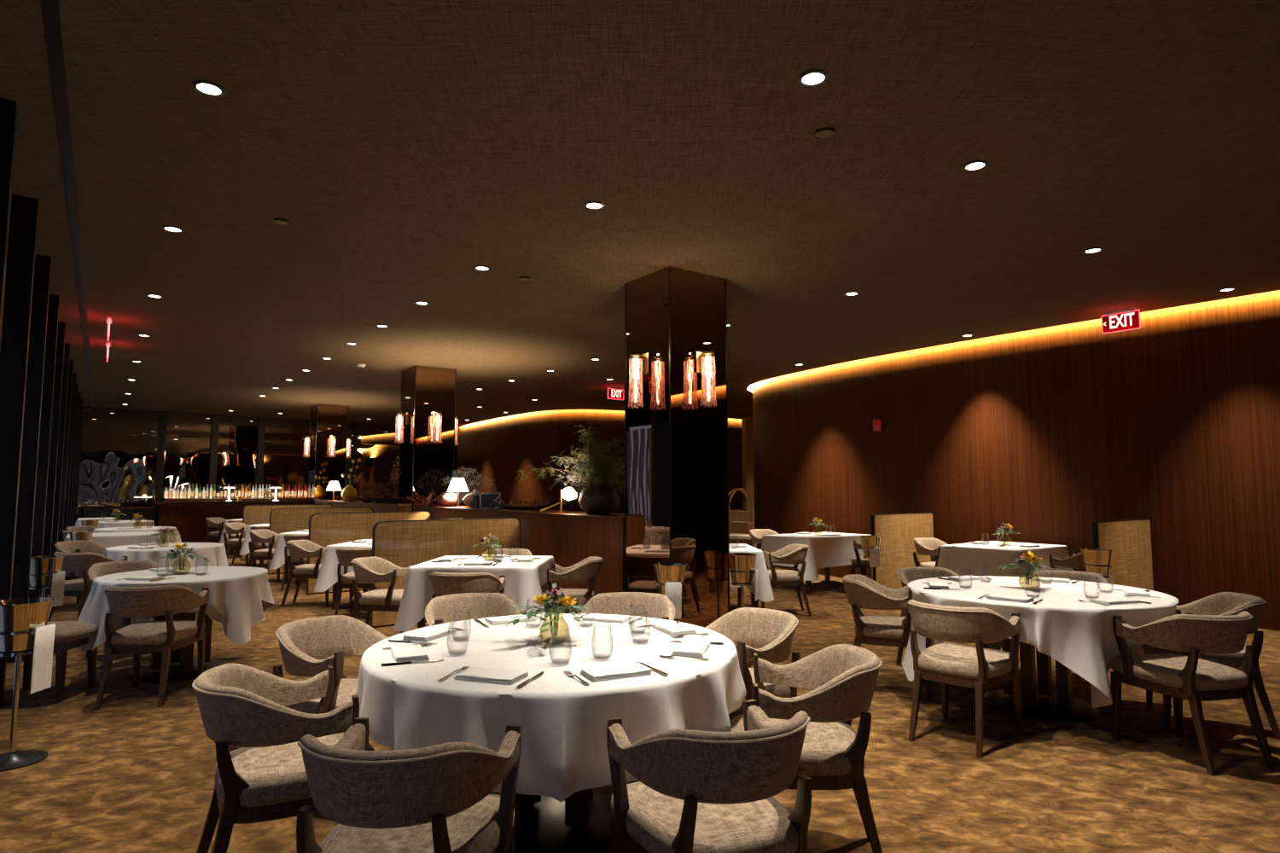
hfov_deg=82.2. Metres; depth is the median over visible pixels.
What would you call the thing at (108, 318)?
exit sign
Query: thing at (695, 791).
dining chair
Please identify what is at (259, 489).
bottle
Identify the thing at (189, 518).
countertop
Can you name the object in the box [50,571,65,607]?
towel
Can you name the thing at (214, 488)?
bottle
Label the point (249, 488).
bottle
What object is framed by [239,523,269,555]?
tablecloth
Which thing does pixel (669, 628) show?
folded napkin
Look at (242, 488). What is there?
bottle
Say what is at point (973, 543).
folded napkin
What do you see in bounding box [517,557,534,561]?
folded napkin
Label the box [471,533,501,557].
flower bouquet
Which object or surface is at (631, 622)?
fork
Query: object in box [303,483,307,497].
bottle
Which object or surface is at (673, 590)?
towel
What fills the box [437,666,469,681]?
fork
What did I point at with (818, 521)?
flower bouquet
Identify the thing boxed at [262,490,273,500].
flower bouquet
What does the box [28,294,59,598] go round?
trim
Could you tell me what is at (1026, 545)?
folded napkin
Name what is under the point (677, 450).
pillar
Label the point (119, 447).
window
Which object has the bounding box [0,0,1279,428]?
ceiling
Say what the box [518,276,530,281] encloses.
ceiling sensor
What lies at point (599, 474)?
branches
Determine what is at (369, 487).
hydrangea
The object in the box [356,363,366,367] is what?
smoke detector
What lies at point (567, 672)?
fork
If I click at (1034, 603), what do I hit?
knife
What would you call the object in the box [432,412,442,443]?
wall sconce
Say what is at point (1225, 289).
recessed light
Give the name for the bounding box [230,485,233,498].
bottle
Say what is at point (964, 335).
recessed light
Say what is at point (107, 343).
exit sign
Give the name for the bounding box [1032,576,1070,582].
folded napkin
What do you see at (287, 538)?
dining chair
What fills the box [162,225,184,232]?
recessed light
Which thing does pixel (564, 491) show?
table lamp
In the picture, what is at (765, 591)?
tablecloth
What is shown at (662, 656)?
fork
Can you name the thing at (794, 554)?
dining chair
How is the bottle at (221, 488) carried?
on the bar
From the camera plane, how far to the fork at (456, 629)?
3.46 m
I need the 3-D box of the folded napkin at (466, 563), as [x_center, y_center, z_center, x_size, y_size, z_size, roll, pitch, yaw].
[-1.418,1.203,6.441,0.228,0.020,0.127,0,-5,0]
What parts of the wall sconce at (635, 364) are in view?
lamp shade, bulb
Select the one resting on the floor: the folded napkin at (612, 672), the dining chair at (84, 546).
the dining chair at (84, 546)
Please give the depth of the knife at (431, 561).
6.65 m
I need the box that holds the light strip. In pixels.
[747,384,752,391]
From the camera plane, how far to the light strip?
15.35 m
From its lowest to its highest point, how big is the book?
0.180 m
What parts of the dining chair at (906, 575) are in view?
leg, backrest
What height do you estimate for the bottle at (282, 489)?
0.371 m
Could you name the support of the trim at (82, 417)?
attached to the wall
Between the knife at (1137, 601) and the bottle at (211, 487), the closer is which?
the knife at (1137, 601)
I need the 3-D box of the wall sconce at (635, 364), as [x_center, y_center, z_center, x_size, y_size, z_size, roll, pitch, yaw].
[-0.019,-0.419,6.695,0.200,0.517,0.149,3,-6,-36]
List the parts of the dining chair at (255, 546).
backrest, seat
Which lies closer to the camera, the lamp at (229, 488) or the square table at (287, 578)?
the square table at (287, 578)
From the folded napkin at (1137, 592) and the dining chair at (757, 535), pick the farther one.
the dining chair at (757, 535)
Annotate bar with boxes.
[165,496,383,504]
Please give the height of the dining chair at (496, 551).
0.771 m
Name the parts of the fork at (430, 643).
handle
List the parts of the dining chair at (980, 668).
leg, post, arm post, leg, backrest, seat rail, seat, nailhead trim, leg, post, arm post, leg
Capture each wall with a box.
[413,505,624,613]
[457,290,1279,631]
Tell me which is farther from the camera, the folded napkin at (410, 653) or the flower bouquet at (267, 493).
the flower bouquet at (267, 493)
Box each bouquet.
[110,508,126,520]
[128,512,148,526]
[150,525,180,544]
[159,541,209,570]
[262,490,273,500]
[442,465,492,504]
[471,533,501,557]
[505,582,591,637]
[810,517,826,532]
[992,523,1018,541]
[997,550,1058,585]
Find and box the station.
[83,507,154,520]
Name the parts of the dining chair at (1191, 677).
leg, arm post, leg, seat rail, seat, nailhead trim, backrest, post, arm post, leg, post, leg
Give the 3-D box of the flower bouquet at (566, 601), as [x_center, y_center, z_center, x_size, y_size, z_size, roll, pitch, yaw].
[-0.395,0.794,3.156,0.369,0.225,0.460,0,-5,0]
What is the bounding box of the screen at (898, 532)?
[870,512,934,589]
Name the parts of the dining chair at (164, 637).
leg, post, arm post, leg, backrest, seat rail, seat, nailhead trim, leg, post, leg, arm post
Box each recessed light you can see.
[137,334,150,337]
[146,293,162,297]
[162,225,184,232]
[192,79,225,96]
[346,342,357,344]
[376,324,388,327]
[414,301,429,304]
[474,265,490,270]
[583,201,604,209]
[797,69,828,87]
[844,291,859,296]
[961,334,973,337]
[962,160,988,171]
[1082,247,1103,253]
[1217,287,1236,291]
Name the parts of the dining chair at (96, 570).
backrest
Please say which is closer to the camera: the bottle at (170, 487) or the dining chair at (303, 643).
the dining chair at (303, 643)
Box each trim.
[0,98,17,349]
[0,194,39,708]
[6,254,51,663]
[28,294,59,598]
[40,322,65,597]
[47,343,69,594]
[57,359,74,542]
[62,372,76,541]
[66,383,79,527]
[69,391,81,526]
[72,399,82,526]
[74,405,83,526]
[153,411,167,526]
[208,413,219,500]
[256,416,266,497]
[345,421,351,487]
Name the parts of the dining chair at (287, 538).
leg, post, backrest, seat, seat rail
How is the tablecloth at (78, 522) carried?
on the square table
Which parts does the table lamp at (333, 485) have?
lamp shade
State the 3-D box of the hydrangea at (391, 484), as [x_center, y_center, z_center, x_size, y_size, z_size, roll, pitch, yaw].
[-4.518,1.198,13.419,0.381,0.414,0.370,0,-5,0]
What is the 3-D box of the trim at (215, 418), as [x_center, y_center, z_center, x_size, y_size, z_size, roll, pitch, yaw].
[-11.435,1.363,19.642,0.160,3.400,0.100,4,-6,-41]
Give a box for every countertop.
[154,500,300,549]
[314,500,397,511]
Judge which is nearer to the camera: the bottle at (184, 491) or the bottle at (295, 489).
the bottle at (184, 491)
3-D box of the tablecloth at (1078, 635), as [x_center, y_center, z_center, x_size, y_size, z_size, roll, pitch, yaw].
[2.586,1.373,4.849,1.558,0.584,1.611,4,-6,-39]
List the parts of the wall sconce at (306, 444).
lamp shade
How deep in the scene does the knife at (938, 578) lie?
5.37 m
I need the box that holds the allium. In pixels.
[341,458,361,485]
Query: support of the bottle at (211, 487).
on the bar
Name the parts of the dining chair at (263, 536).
leg, post, leg, seat rail, seat, backrest, arm post, leg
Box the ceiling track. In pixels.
[40,0,94,407]
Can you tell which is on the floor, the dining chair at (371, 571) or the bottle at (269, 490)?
the dining chair at (371, 571)
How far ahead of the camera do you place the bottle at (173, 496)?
18.13 m
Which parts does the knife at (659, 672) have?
blade, handle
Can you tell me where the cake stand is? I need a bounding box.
[343,496,360,501]
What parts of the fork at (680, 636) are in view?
handle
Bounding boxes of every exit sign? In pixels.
[105,341,110,361]
[106,315,111,341]
[607,386,623,400]
[1101,307,1140,333]
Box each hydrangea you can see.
[359,483,375,502]
[371,482,388,503]
[382,481,398,503]
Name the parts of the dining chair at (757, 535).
backrest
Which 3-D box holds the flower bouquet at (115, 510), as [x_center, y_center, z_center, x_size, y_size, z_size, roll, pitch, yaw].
[-10.533,1.759,14.732,0.266,0.235,0.321,-3,-6,36]
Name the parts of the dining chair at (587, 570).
arm post, arm post, seat rail, seat, backrest, post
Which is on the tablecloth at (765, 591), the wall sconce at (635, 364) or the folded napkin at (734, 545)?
the folded napkin at (734, 545)
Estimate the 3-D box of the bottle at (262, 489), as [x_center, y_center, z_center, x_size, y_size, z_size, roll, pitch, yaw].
[-9.959,1.691,19.375,0.075,0.371,0.075,3,-6,-35]
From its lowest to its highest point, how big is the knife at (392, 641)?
0.007 m
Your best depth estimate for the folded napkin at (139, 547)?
8.10 m
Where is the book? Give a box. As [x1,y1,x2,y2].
[472,495,479,509]
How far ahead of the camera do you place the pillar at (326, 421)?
17.40 m
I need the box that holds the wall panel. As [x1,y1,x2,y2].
[741,417,754,511]
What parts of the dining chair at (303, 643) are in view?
post, seat, backrest, arm post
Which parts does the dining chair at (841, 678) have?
arm post, arm post, seat, backrest, seat rail, nailhead trim, post, post, leg, leg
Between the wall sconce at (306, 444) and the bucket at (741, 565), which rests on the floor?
the bucket at (741, 565)
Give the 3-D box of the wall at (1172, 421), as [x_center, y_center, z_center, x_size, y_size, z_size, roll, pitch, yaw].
[0.843,0.733,13.431,15.399,3.620,30.311,1,-5,-15]
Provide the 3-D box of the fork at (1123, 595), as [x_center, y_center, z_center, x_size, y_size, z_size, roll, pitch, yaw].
[3.091,1.045,4.520,0.195,0.009,0.025,-2,-5,20]
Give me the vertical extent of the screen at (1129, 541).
1.080 m
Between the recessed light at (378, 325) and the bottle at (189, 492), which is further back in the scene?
the bottle at (189, 492)
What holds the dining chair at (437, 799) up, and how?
on the floor
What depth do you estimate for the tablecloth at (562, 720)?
2.56 m
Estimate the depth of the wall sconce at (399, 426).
11.97 m
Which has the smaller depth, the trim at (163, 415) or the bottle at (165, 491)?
the bottle at (165, 491)
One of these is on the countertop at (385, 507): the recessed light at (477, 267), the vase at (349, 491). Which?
the vase at (349, 491)
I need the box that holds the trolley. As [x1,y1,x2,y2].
[728,488,756,547]
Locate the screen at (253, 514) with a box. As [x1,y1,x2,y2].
[240,504,331,560]
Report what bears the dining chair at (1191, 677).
on the floor
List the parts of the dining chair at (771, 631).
seat rail, arm post, backrest, seat, post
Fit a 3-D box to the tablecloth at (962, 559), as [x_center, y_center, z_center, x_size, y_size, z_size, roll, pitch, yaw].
[4.285,1.685,8.634,1.401,0.573,1.152,3,-6,-36]
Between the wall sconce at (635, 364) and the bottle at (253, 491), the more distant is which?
the bottle at (253, 491)
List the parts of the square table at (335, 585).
leg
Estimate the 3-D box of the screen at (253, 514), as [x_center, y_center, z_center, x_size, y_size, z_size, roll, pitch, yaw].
[-7.163,2.135,14.950,1.670,1.080,0.063,3,-6,-36]
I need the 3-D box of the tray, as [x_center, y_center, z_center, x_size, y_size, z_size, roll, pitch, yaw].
[-1.441,0.997,9.230,0.740,0.105,0.200,1,-5,-8]
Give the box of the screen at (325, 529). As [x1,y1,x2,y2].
[306,511,430,595]
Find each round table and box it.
[127,612,230,683]
[513,788,611,852]
[984,638,1099,722]
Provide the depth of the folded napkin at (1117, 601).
4.28 m
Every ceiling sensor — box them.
[273,218,290,225]
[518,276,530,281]
[814,127,834,139]
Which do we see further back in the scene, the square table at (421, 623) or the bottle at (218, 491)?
the bottle at (218, 491)
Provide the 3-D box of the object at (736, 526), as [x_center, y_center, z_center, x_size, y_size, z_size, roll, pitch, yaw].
[3.006,2.558,18.389,0.360,0.270,4.100,3,-6,-36]
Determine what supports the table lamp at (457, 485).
on the partition wall at (571, 538)
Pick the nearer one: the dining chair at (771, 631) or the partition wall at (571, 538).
the dining chair at (771, 631)
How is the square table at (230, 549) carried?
on the floor
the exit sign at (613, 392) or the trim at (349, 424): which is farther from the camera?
the trim at (349, 424)
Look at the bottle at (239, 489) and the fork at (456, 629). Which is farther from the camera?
the bottle at (239, 489)
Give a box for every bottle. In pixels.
[163,486,168,498]
[168,483,171,498]
[171,486,175,498]
[175,486,179,498]
[180,485,183,498]
[182,486,186,498]
[186,483,191,498]
[190,483,194,498]
[194,483,197,498]
[197,486,201,498]
[201,486,205,498]
[205,484,209,498]
[209,484,212,498]
[212,484,215,498]
[216,485,219,498]
[219,483,223,498]
[223,484,226,498]
[226,483,230,498]
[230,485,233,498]
[233,484,237,498]
[238,484,240,497]
[240,483,244,498]
[244,486,247,498]
[247,483,250,497]
[250,486,254,497]
[254,484,257,497]
[257,483,261,497]
[261,483,264,497]
[267,483,271,497]
[271,486,274,497]
[278,486,281,497]
[280,483,284,497]
[284,483,287,497]
[287,483,290,497]
[290,484,294,497]
[293,483,296,497]
[297,484,300,497]
[300,484,302,497]
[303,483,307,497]
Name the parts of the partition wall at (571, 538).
trim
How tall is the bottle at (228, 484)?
0.371 m
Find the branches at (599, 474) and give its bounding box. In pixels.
[515,423,624,506]
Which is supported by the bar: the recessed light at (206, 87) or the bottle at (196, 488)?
the bottle at (196, 488)
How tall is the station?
0.940 m
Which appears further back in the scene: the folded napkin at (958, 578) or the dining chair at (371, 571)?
the dining chair at (371, 571)
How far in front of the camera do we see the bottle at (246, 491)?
19.06 m
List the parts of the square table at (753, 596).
leg, leg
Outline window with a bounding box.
[76,407,458,520]
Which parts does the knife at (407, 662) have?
handle, blade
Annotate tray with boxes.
[495,501,554,510]
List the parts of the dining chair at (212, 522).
post, seat rail, seat, backrest, arm post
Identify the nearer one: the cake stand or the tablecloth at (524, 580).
the tablecloth at (524, 580)
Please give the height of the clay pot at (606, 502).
0.330 m
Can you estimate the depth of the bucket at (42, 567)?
6.29 m
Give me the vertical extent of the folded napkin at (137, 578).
0.020 m
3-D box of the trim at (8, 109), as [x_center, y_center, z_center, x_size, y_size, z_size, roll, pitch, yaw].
[-3.451,0.013,3.516,0.530,3.400,0.100,3,-6,-36]
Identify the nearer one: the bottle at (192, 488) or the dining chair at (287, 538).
the dining chair at (287, 538)
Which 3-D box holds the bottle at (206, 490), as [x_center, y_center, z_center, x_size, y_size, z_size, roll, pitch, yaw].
[-10.986,1.639,18.627,0.065,0.350,0.065,0,-5,-1]
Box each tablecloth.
[64,531,166,547]
[75,517,116,526]
[76,566,274,651]
[93,526,181,543]
[97,520,154,528]
[102,542,228,568]
[219,518,242,544]
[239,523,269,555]
[269,530,308,570]
[314,539,372,592]
[355,613,746,802]
[394,555,555,631]
[729,543,773,601]
[760,532,871,581]
[901,576,1178,708]
[936,541,1073,577]
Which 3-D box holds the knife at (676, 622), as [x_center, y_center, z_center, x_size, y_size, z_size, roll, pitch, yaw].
[0.086,0.969,3.590,0.235,0.007,0.020,3,-5,-28]
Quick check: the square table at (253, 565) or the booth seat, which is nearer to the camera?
the booth seat
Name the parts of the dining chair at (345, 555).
leg, post, arm post, seat, leg, backrest, seat rail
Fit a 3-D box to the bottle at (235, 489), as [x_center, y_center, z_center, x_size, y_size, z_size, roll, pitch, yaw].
[-10.472,1.670,19.000,0.065,0.350,0.065,2,-5,-27]
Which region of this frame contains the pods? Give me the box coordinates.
[499,499,549,506]
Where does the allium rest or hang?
on the vase at (349, 491)
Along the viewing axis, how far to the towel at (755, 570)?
6.55 m
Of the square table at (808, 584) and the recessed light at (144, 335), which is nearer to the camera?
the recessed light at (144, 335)
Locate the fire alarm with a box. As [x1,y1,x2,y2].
[872,419,881,431]
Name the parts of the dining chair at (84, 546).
seat, arm post, seat rail, leg, backrest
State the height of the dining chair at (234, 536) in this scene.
0.771 m
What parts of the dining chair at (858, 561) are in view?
leg, arm post, backrest, seat, seat rail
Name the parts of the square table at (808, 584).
leg, leg, leg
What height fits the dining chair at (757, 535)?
0.771 m
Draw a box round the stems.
[405,489,441,506]
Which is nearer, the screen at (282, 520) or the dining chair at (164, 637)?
the dining chair at (164, 637)
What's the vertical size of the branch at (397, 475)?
0.852 m
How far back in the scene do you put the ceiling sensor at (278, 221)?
5.45 m
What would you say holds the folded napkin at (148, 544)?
on the tablecloth at (215, 553)
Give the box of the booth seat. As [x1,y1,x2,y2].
[369,517,520,628]
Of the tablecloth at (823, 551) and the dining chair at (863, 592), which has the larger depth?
the tablecloth at (823, 551)
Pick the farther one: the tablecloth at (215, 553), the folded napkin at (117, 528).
the folded napkin at (117, 528)
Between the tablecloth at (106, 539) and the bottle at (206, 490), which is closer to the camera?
the tablecloth at (106, 539)
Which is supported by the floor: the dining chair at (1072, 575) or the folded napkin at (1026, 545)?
the dining chair at (1072, 575)
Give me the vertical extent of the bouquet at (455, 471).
0.604 m
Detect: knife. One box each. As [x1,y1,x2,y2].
[149,577,174,581]
[381,659,444,666]
[388,640,437,644]
[430,561,457,562]
[474,618,488,627]
[515,671,543,689]
[634,662,669,676]
[636,622,679,628]
[670,640,723,645]
[923,587,959,590]
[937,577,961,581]
[1032,599,1043,605]
[1137,600,1151,604]
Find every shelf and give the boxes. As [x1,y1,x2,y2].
[166,496,383,500]
[729,534,750,539]
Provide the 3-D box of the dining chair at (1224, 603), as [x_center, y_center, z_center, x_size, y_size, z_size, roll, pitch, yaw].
[3.440,1.411,4.459,0.604,0.771,0.568,-2,-5,23]
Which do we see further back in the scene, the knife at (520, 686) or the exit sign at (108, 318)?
the exit sign at (108, 318)
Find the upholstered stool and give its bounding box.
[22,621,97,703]
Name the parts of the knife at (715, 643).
handle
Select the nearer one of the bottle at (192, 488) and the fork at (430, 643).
the fork at (430, 643)
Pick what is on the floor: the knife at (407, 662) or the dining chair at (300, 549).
the dining chair at (300, 549)
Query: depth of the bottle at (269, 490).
19.44 m
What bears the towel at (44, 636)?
attached to the bucket at (19, 617)
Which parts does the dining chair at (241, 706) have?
leg, leg, post, post, nailhead trim, seat rail, backrest, seat, arm post, arm post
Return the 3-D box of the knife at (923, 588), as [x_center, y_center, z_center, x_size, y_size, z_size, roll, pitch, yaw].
[2.003,1.076,4.861,0.235,0.007,0.019,-1,-5,15]
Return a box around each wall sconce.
[302,436,313,457]
[328,436,335,457]
[346,438,350,458]
[394,413,407,443]
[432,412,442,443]
[454,417,458,446]
[627,353,649,408]
[695,351,716,407]
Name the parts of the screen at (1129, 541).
frame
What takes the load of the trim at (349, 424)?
attached to the window
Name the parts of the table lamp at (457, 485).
lamp shade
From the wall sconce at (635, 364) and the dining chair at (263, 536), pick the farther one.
the dining chair at (263, 536)
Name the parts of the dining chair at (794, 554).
leg, arm post, seat, seat rail, backrest, post, leg, post, leg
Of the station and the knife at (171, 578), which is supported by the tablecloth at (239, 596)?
the knife at (171, 578)
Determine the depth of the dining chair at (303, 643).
3.58 m
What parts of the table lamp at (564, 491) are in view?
lamp shade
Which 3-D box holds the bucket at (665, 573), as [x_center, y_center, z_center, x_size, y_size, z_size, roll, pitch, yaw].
[0.235,1.492,5.745,0.300,0.824,0.300,0,-5,0]
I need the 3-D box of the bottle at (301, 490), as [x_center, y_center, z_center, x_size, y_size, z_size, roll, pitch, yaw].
[-9.188,1.748,19.935,0.065,0.350,0.065,-3,-6,35]
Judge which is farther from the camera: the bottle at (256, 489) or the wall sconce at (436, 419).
the bottle at (256, 489)
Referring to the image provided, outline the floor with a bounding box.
[0,549,1279,852]
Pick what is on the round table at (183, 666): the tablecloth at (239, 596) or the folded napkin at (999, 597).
the tablecloth at (239, 596)
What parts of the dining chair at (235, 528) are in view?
post, seat rail, seat, leg, backrest, arm post, leg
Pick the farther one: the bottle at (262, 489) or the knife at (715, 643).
the bottle at (262, 489)
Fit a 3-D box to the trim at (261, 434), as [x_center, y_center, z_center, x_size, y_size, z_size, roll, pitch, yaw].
[-10.565,1.426,20.392,0.160,3.400,0.100,4,-6,-41]
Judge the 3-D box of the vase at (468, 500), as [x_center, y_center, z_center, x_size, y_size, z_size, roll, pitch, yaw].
[-2.392,1.053,10.771,0.400,0.260,0.400,0,-5,0]
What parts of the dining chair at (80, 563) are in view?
leg, seat rail, seat, arm post, leg, post, backrest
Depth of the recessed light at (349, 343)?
10.05 m
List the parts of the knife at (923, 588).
handle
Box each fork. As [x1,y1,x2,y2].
[382,643,431,649]
[429,628,467,630]
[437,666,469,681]
[532,615,546,621]
[563,670,589,686]
[627,617,642,624]
[658,655,708,660]
[670,633,709,638]
[1122,594,1161,598]
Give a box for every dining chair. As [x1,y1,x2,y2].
[47,552,127,622]
[49,540,116,603]
[62,530,87,541]
[66,525,98,531]
[86,560,162,658]
[94,585,209,710]
[192,663,374,852]
[204,517,226,552]
[223,522,260,565]
[226,519,242,557]
[247,529,279,581]
[250,525,269,567]
[272,615,409,714]
[280,534,308,591]
[280,540,329,606]
[296,717,521,852]
[334,547,372,615]
[351,557,418,633]
[424,593,527,626]
[429,571,505,599]
[481,548,532,555]
[541,556,603,613]
[580,592,674,621]
[606,699,811,852]
[705,607,800,721]
[730,644,882,852]
[749,529,792,570]
[756,543,811,616]
[841,574,931,698]
[850,540,871,578]
[896,567,988,664]
[906,599,1023,758]
[913,537,947,567]
[1029,570,1108,583]
[1049,552,1084,571]
[1110,611,1275,776]
[1141,592,1279,740]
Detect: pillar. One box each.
[307,403,348,504]
[397,365,456,511]
[624,266,729,628]
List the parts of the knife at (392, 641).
handle, blade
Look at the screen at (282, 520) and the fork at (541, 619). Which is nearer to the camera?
the fork at (541, 619)
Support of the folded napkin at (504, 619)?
on the tablecloth at (562, 720)
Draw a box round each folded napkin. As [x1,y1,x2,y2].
[116,528,135,529]
[124,576,165,581]
[127,546,154,549]
[137,542,162,546]
[149,566,186,571]
[351,540,368,542]
[389,644,429,663]
[402,627,456,642]
[437,558,457,561]
[453,667,528,685]
[463,562,492,565]
[481,554,506,558]
[484,614,535,625]
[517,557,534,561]
[580,663,651,681]
[581,613,632,623]
[651,622,696,635]
[670,640,710,657]
[733,544,746,547]
[795,532,812,534]
[823,534,840,535]
[928,581,949,588]
[948,576,984,581]
[969,541,989,544]
[986,594,1034,603]
[1018,544,1040,547]
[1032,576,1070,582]
[1089,597,1138,605]
[1121,587,1150,596]
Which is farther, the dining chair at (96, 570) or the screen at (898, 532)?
the screen at (898, 532)
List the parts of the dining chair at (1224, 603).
leg, leg, arm post, seat, backrest, post, leg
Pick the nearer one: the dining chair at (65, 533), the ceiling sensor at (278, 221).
the ceiling sensor at (278, 221)
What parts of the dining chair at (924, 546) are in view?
post, seat, backrest, post, arm post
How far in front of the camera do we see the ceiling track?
4.15 m
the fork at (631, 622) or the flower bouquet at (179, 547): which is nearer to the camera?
the fork at (631, 622)
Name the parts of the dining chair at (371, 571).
leg, post, leg, post, seat rail, seat, backrest, arm post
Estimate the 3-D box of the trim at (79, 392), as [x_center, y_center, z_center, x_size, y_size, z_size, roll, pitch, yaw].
[-11.805,0.968,14.917,0.530,3.400,0.100,3,-6,-36]
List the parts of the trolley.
arched handle, arched handle, drawer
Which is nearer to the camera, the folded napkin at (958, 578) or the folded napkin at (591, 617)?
the folded napkin at (591, 617)
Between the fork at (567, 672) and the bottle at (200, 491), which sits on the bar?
the bottle at (200, 491)
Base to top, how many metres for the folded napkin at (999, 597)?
0.020 m
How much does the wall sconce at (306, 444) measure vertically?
0.517 m
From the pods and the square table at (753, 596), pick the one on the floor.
the square table at (753, 596)
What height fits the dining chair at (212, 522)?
0.771 m
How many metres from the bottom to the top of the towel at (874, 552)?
0.234 m
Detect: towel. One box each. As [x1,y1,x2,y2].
[30,623,55,693]
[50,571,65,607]
[664,582,681,618]
[752,569,757,601]
[868,547,880,567]
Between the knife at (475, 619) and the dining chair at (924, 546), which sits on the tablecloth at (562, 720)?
the knife at (475, 619)
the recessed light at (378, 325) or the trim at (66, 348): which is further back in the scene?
the trim at (66, 348)
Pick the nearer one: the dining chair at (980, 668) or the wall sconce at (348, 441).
the dining chair at (980, 668)
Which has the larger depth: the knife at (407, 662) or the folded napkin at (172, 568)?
the folded napkin at (172, 568)
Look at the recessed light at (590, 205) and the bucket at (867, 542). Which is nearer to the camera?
the recessed light at (590, 205)
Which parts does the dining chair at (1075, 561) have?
arm post, arm post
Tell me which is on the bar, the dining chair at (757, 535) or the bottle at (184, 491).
the bottle at (184, 491)
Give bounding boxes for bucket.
[0,597,54,772]
[29,555,65,654]
[69,531,93,541]
[81,520,98,527]
[652,562,686,599]
[727,552,756,649]
[860,535,882,580]
[1080,548,1111,578]
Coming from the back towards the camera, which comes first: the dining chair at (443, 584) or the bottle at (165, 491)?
the bottle at (165, 491)
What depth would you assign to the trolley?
12.22 m
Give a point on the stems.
(426, 503)
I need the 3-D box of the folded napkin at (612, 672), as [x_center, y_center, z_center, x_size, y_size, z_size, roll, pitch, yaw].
[-0.087,0.885,2.649,0.228,0.020,0.127,2,-5,-26]
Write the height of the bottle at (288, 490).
0.371 m
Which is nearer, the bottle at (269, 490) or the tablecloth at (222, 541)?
the tablecloth at (222, 541)
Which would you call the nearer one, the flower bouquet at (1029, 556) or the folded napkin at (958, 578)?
the flower bouquet at (1029, 556)
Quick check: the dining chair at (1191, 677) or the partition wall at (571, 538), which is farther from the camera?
the partition wall at (571, 538)
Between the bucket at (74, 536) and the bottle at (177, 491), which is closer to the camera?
the bucket at (74, 536)
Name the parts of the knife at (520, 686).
handle, blade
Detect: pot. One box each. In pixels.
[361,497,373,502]
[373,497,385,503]
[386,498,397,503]
[578,483,620,514]
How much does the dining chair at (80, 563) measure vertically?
0.771 m
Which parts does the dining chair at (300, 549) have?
leg, post, leg, post, seat rail, backrest, seat, arm post, leg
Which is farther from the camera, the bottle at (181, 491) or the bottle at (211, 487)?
the bottle at (211, 487)
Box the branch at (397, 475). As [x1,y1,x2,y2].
[390,456,399,482]
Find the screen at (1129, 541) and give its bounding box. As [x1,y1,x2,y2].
[1091,518,1153,590]
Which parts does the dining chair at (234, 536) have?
seat, backrest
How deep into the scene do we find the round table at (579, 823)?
2.98 m
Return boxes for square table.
[229,547,232,555]
[251,559,255,567]
[284,564,289,583]
[331,581,368,610]
[417,616,425,628]
[737,587,756,607]
[769,565,866,593]
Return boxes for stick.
[540,501,563,511]
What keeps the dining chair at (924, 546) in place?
on the floor
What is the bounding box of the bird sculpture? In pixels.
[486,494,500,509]
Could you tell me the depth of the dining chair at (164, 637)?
4.86 m
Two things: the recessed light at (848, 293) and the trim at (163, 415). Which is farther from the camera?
the trim at (163, 415)
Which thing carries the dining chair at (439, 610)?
on the floor
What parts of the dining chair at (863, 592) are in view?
leg, post, post, backrest, nailhead trim, seat, seat rail, arm post, arm post, leg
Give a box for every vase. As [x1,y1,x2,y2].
[341,485,357,500]
[463,489,480,507]
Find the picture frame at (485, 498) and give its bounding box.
[479,492,500,509]
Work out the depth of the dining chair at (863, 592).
5.13 m
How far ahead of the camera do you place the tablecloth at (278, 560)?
10.85 m
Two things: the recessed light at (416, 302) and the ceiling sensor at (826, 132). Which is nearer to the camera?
the ceiling sensor at (826, 132)
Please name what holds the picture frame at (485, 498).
on the partition wall at (571, 538)
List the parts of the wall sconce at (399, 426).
lamp shade, bulb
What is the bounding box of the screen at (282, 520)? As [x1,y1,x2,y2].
[267,506,372,574]
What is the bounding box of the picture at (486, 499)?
[481,494,499,507]
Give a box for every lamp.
[224,487,234,501]
[271,487,280,500]
[325,481,341,500]
[447,477,468,506]
[556,487,577,513]
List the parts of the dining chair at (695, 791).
leg, arm post, seat rail, post, nailhead trim, seat, backrest, arm post, post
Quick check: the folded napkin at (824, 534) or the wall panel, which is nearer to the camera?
the folded napkin at (824, 534)

